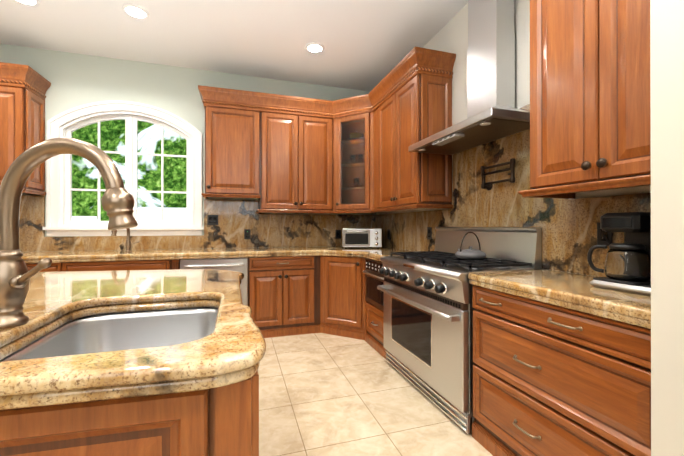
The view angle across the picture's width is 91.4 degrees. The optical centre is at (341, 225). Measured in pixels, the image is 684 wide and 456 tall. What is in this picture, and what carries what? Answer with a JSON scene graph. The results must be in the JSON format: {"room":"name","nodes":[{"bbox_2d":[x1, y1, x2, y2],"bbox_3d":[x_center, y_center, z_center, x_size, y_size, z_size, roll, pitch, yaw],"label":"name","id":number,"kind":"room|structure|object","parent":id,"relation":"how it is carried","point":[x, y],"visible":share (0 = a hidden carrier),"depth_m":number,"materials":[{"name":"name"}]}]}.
{"room":"kitchen","nodes":[
{"label":"kitchen","id":0,"kind":"room"},
{"bbox_2d":[0,44,375,251],"bbox_3d":[-2.161,-0.312,3.788,6.040,2.990,0.160,0,0,-17],"label":"wall","id":1,"kind":"structure","parent":0,"point":[75,79],"depth_m":3.69,"materials":[{"name":"white paint"}]},
{"bbox_2d":[0,62,50,195],"bbox_3d":[-3.414,-0.904,3.101,0.997,1.130,0.397,0,0,-17],"label":"upper cabinet","id":2,"kind":"object","parent":1,"relation":"attached to","point":[23,90],"depth_m":3.09,"materials":[{"name":"brown wood"}]},
{"bbox_2d":[43,100,203,235],"bbox_3d":[-2.340,-0.620,3.706,1.510,1.465,0.210,0,0,-17],"label":"window","id":3,"kind":"structure","parent":1,"relation":"in","point":[59,190],"depth_m":3.66,"materials":[{"name":"white wood"}]},
{"bbox_2d":[19,195,374,251],"bbox_3d":[-1.944,-0.017,3.759,5.038,0.569,0.020,0,0,-17],"label":"backsplash","id":4,"kind":"structure","parent":1,"relation":"attached to","point":[234,216],"depth_m":3.93,"materials":[{"name":"brown stone"}]},
{"bbox_2d":[207,215,217,224],"bbox_3d":[-1.501,-0.065,3.883,0.119,0.117,0.009,0,0,-17],"label":"electrical outlet plate","id":5,"kind":"object","parent":4,"relation":"attached to","point":[213,220],"depth_m":3.88,"materials":[{"name":"black plastic"}]},
{"bbox_2d":[244,229,250,238],"bbox_3d":[-1.131,0.105,3.999,0.073,0.117,0.007,0,0,-17],"label":"electrical outlet plate","id":6,"kind":"object","parent":4,"relation":"attached to","point":[247,232],"depth_m":4.00,"materials":[{"name":"black plastic"}]},
{"bbox_2d":[335,230,340,238],"bbox_3d":[-0.049,0.114,4.338,0.073,0.117,0.007,0,0,-17],"label":"electrical outlet plate","id":7,"kind":"object","parent":4,"relation":"attached to","point":[337,232],"depth_m":4.33,"materials":[{"name":"black plastic"}]},
{"bbox_2d":[204,88,259,211],"bbox_3d":[-1.235,-0.822,3.816,0.569,1.290,0.335,0,0,-17],"label":"upper cabinet","id":8,"kind":"object","parent":1,"relation":"attached to","point":[232,118],"depth_m":3.65,"materials":[{"name":"brown wood"}]},
{"bbox_2d":[260,92,339,211],"bbox_3d":[-0.527,-0.822,4.029,0.909,1.290,0.353,0,0,-17],"label":"upper cabinet","id":9,"kind":"object","parent":1,"relation":"attached to","point":[300,136],"depth_m":3.87,"materials":[{"name":"brown wood"}]},
{"bbox_2d":[340,108,367,207],"bbox_3d":[0.123,-0.767,3.884,0.223,1.040,0.223,0,0,-17],"label":"upper cabinet","id":10,"kind":"object","parent":1,"relation":"attached to","point":[353,124],"depth_m":3.87,"materials":[{"name":"brown wood"}]},
{"bbox_2d":[0,0,467,90],"bbox_3d":[-0.970,-1.874,0.491,6.340,0.120,7.450,0,0,-17],"label":"ceiling","id":11,"kind":"structure","parent":0,"point":[369,45],"depth_m":3.13,"materials":[{"name":"white paint"}]},
{"bbox_2d":[14,0,39,6],"bbox_3d":[-2.527,-1.804,2.649,0.199,0.012,0.199,0,0,-23],"label":"recessed light","id":12,"kind":"object","parent":11,"relation":"in","point":[34,3],"depth_m":2.70,"materials":[{"name":"white"}]},
{"bbox_2d":[122,3,148,19],"bbox_3d":[-1.742,-1.803,2.822,0.199,0.012,0.199,0,0,-26],"label":"recessed light","id":13,"kind":"object","parent":11,"relation":"in","point":[135,11],"depth_m":2.81,"materials":[{"name":"white"}]},
{"bbox_2d":[305,42,324,53],"bbox_3d":[-0.277,-1.802,3.396,0.199,0.012,0.199,0,0,-23],"label":"recessed light","id":14,"kind":"object","parent":11,"relation":"in","point":[313,47],"depth_m":3.39,"materials":[{"name":"white"}]},
{"bbox_2d":[258,333,492,455],"bbox_3d":[-0.970,1.236,0.485,6.340,0.120,7.450,0,0,-17],"label":"floor","id":15,"kind":"structure","parent":0,"point":[322,394],"depth_m":2.16,"materials":[{"name":"tile"}]},
{"bbox_2d":[26,263,61,271],"bbox_3d":[-3.005,0.744,3.128,0.872,0.874,0.585,0,0,-17],"label":"base cabinet","id":16,"kind":"object","parent":15,"relation":"on","point":[54,267],"depth_m":2.96,"materials":[{"name":"brown wood"}]},
{"bbox_2d":[62,259,180,270],"bbox_3d":[-2.133,0.745,3.401,0.957,0.874,0.585,0,0,-17],"label":"base cabinet","id":17,"kind":"object","parent":15,"relation":"on","point":[141,264],"depth_m":3.13,"materials":[{"name":"brown wood"}]},
{"bbox_2d":[0,307,258,455],"bbox_3d":[-2.072,0.751,1.119,3.509,0.852,1.661,0,0,-13],"label":"kitchen island","id":18,"kind":"object","parent":15,"relation":"on","point":[222,421],"visible":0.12,"depth_m":0.67,"materials":[{"name":"brown wood"}]},
{"bbox_2d":[0,269,265,409],"bbox_3d":[-2.079,0.293,1.120,3.568,0.062,1.733,0,0,-12],"label":"island countertop","id":19,"kind":"structure","parent":18,"relation":"on","point":[230,349],"depth_m":0.74,"materials":[{"name":"stone"}]},
{"bbox_2d":[0,137,137,328],"bbox_3d":[-0.739,0.014,0.891,0.356,0.495,0.141,0,0,-17],"label":"island faucet","id":20,"kind":"object","parent":19,"relation":"on","point":[117,204],"visible":1,"depth_m":0.87,"materials":[{"name":"brown metal"}]},
{"bbox_2d":[0,308,217,361],"bbox_3d":[-0.616,0.428,0.980,0.498,0.205,0.628,0,0,-17],"label":"island sink","id":21,"kind":"object","parent":19,"relation":"in","point":[114,332],"visible":0.21,"depth_m":1.24,"materials":[{"name":"silver metal"}]},
{"bbox_2d":[180,258,247,305],"bbox_3d":[-1.281,0.758,3.365,0.640,0.848,0.088,0,0,-17],"label":"stainless steel dishwasher","id":22,"kind":"object","parent":15,"relation":"on","point":[237,264],"visible":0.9,"depth_m":3.39,"materials":[{"name":"grey metal"}]},
{"bbox_2d":[248,256,313,337],"bbox_3d":[-0.689,0.746,3.853,0.772,0.874,0.585,0,0,-17],"label":"base cabinet","id":23,"kind":"object","parent":15,"relation":"on","point":[280,289],"depth_m":3.57,"materials":[{"name":"brown wood"}]},
{"bbox_2d":[314,256,365,340],"bbox_3d":[0.142,0.746,3.904,0.966,0.874,0.985,0,0,-17],"label":"base cabinet","id":24,"kind":"object","parent":15,"relation":"on","point":[339,282],"depth_m":3.57,"materials":[{"name":"brown wood"}]},
{"bbox_2d":[22,246,389,263],"bbox_3d":[-1.854,0.299,3.468,5.035,0.064,0.622,0,0,-17],"label":"countertop","id":25,"kind":"structure","parent":24,"relation":"on","point":[162,254],"depth_m":3.30,"materials":[{"name":"stone"}]},
{"bbox_2d":[111,228,139,251],"bbox_3d":[-2.149,0.104,3.326,0.207,0.324,0.221,0,0,-17],"label":"sink faucet","id":26,"kind":"object","parent":25,"relation":"on","point":[128,243],"visible":0.71,"depth_m":3.39,"materials":[{"name":"brown metal"}]},
{"bbox_2d":[342,228,381,247],"bbox_3d":[0.235,0.150,4.007,0.460,0.235,0.348,0,0,1],"label":"toaster oven","id":27,"kind":"object","parent":25,"relation":"on","point":[361,237],"visible":1,"depth_m":3.87,"materials":[{"name":"silver metal"}]},
{"bbox_2d":[319,248,417,261],"bbox_3d":[0.335,0.299,3.356,0.924,0.064,0.900,0,0,-17],"label":"countertop","id":28,"kind":"structure","parent":24,"relation":"on","point":[374,253],"depth_m":3.52,"materials":[{"name":"stone"}]},
{"bbox_2d":[366,301,385,357],"bbox_3d":[0.571,0.745,3.256,0.536,0.874,0.568,0,0,-17],"label":"base cabinet","id":29,"kind":"object","parent":15,"relation":"on","point":[374,315],"depth_m":3.17,"materials":[{"name":"brown wood"}]},
{"bbox_2d":[362,258,383,310],"bbox_3d":[0.304,0.550,3.161,0.066,0.433,0.521,0,0,-17],"label":"built-in microwave","id":30,"kind":"object","parent":29,"relation":"in","point":[374,279],"visible":0.81,"depth_m":3.18,"materials":[{"name":"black metal"}]},
{"bbox_2d":[377,227,541,433],"bbox_3d":[0.743,0.596,2.443,0.648,1.168,1.072,0,0,-17],"label":"range","id":31,"kind":"object","parent":15,"relation":"on","point":[428,326],"visible":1,"depth_m":2.17,"materials":[{"name":"silver metal"}]},
{"bbox_2d":[455,232,485,259],"bbox_3d":[0.883,0.136,2.327,0.204,0.187,0.240,0,0,-17],"label":"kettle","id":32,"kind":"object","parent":31,"relation":"on","point":[470,253],"visible":1,"depth_m":2.25,"materials":[{"name":"grey metal"}]},
{"bbox_2d":[472,285,650,455],"bbox_3d":[1.114,0.741,1.516,0.540,0.874,0.903,0,0,-17],"label":"base cabinet","id":33,"kind":"object","parent":15,"relation":"on","point":[550,380],"depth_m":1.37,"materials":[{"name":"brown wood"}]},
{"bbox_2d":[468,269,650,328],"bbox_3d":[1.103,0.295,1.514,0.560,0.064,0.903,0,0,-17],"label":"countertop","id":34,"kind":"structure","parent":33,"relation":"on","point":[576,292],"depth_m":1.37,"materials":[{"name":"stone"}]},
{"bbox_2d":[587,212,650,295],"bbox_3d":[1.241,0.082,1.402,0.307,0.360,0.483,0,0,-17],"label":"coffee maker","id":35,"kind":"object","parent":34,"relation":"on","point":[627,265],"visible":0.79,"depth_m":1.34,"materials":[{"name":"black metal"}]},
{"bbox_2d":[376,0,650,275],"bbox_3d":[1.604,-0.318,1.137,0.160,2.990,7.150,0,0,-17],"label":"wall","id":36,"kind":"structure","parent":0,"point":[451,36],"depth_m":2.74,"materials":[{"name":"white paint"}]},
{"bbox_2d":[368,88,375,211],"bbox_3d":[0.508,-0.822,3.766,0.353,1.290,0.212,0,0,-17],"label":"strip","id":37,"kind":"object","parent":36,"relation":"attached to","point":[372,95],"depth_m":3.77,"materials":[{"name":"brown wood"}]},
{"bbox_2d":[376,48,455,211],"bbox_3d":[0.677,-0.823,3.260,0.334,1.290,0.855,0,0,-17],"label":"upper cabinet","id":38,"kind":"object","parent":36,"relation":"attached to","point":[414,104],"depth_m":2.90,"materials":[{"name":"brown wood"}]},
{"bbox_2d":[408,0,529,154],"bbox_3d":[0.889,-1.198,2.376,0.415,1.220,0.952,0,0,-17],"label":"range hood","id":39,"kind":"object","parent":36,"relation":"attached to","point":[493,113],"visible":0.94,"depth_m":2.23,"materials":[{"name":"silver metal"}]},
{"bbox_2d":[375,104,650,276],"bbox_3d":[0.979,-0.252,2.824,0.020,1.034,3.480,0,0,-17],"label":"backsplash","id":40,"kind":"structure","parent":36,"relation":"attached to","point":[569,233],"depth_m":2.23,"materials":[{"name":"brown stone"}]},
{"bbox_2d":[427,227,431,238],"bbox_3d":[0.841,0.074,3.214,0.008,0.117,0.073,0,0,-17],"label":"electrical outlet plate","id":41,"kind":"object","parent":40,"relation":"attached to","point":[429,229],"depth_m":3.21,"materials":[{"name":"black plastic"}]},
{"bbox_2d":[481,158,514,189],"bbox_3d":[1.083,-0.347,2.324,0.078,0.178,0.317,0,0,-17],"label":"pot filler","id":42,"kind":"object","parent":40,"relation":"attached to","point":[488,185],"visible":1,"depth_m":2.30,"materials":[{"name":"brown metal"}]},
{"bbox_2d":[597,222,611,245],"bbox_3d":[1.322,0.043,1.682,0.007,0.117,0.073,0,0,-17],"label":"electrical outlet plate","id":43,"kind":"object","parent":40,"relation":"attached to","point":[601,240],"depth_m":1.69,"materials":[{"name":"black plastic"}]},
{"bbox_2d":[518,0,650,195],"bbox_3d":[1.201,-0.827,1.482,0.396,1.290,0.782,0,0,-17],"label":"upper cabinet","id":44,"kind":"object","parent":36,"relation":"attached to","point":[590,119],"depth_m":1.44,"materials":[{"name":"brown wood"}]},
{"bbox_2d":[650,0,683,455],"bbox_3d":[1.238,-0.318,0.965,0.640,2.990,0.220,0,0,-17],"label":"wall","id":45,"kind":"structure","parent":0,"point":[667,198],"depth_m":0.94,"materials":[{"name":"beige paint"}]},
{"label":"outside","id":46,"kind":"structure","parent":0,"visible":0},
{"bbox_2d":[72,207,185,220],"bbox_3d":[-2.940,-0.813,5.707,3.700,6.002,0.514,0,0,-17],"label":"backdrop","id":47,"kind":"structure","parent":46,"point":[154,214],"depth_m":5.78,"materials":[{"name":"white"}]},
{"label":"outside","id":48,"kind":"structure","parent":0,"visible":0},
{"bbox_2d":[72,120,186,220],"bbox_3d":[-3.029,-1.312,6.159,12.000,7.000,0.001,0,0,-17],"label":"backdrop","id":49,"kind":"structure","parent":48,"point":[84,176],"depth_m":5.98,"materials":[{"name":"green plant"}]}
]}

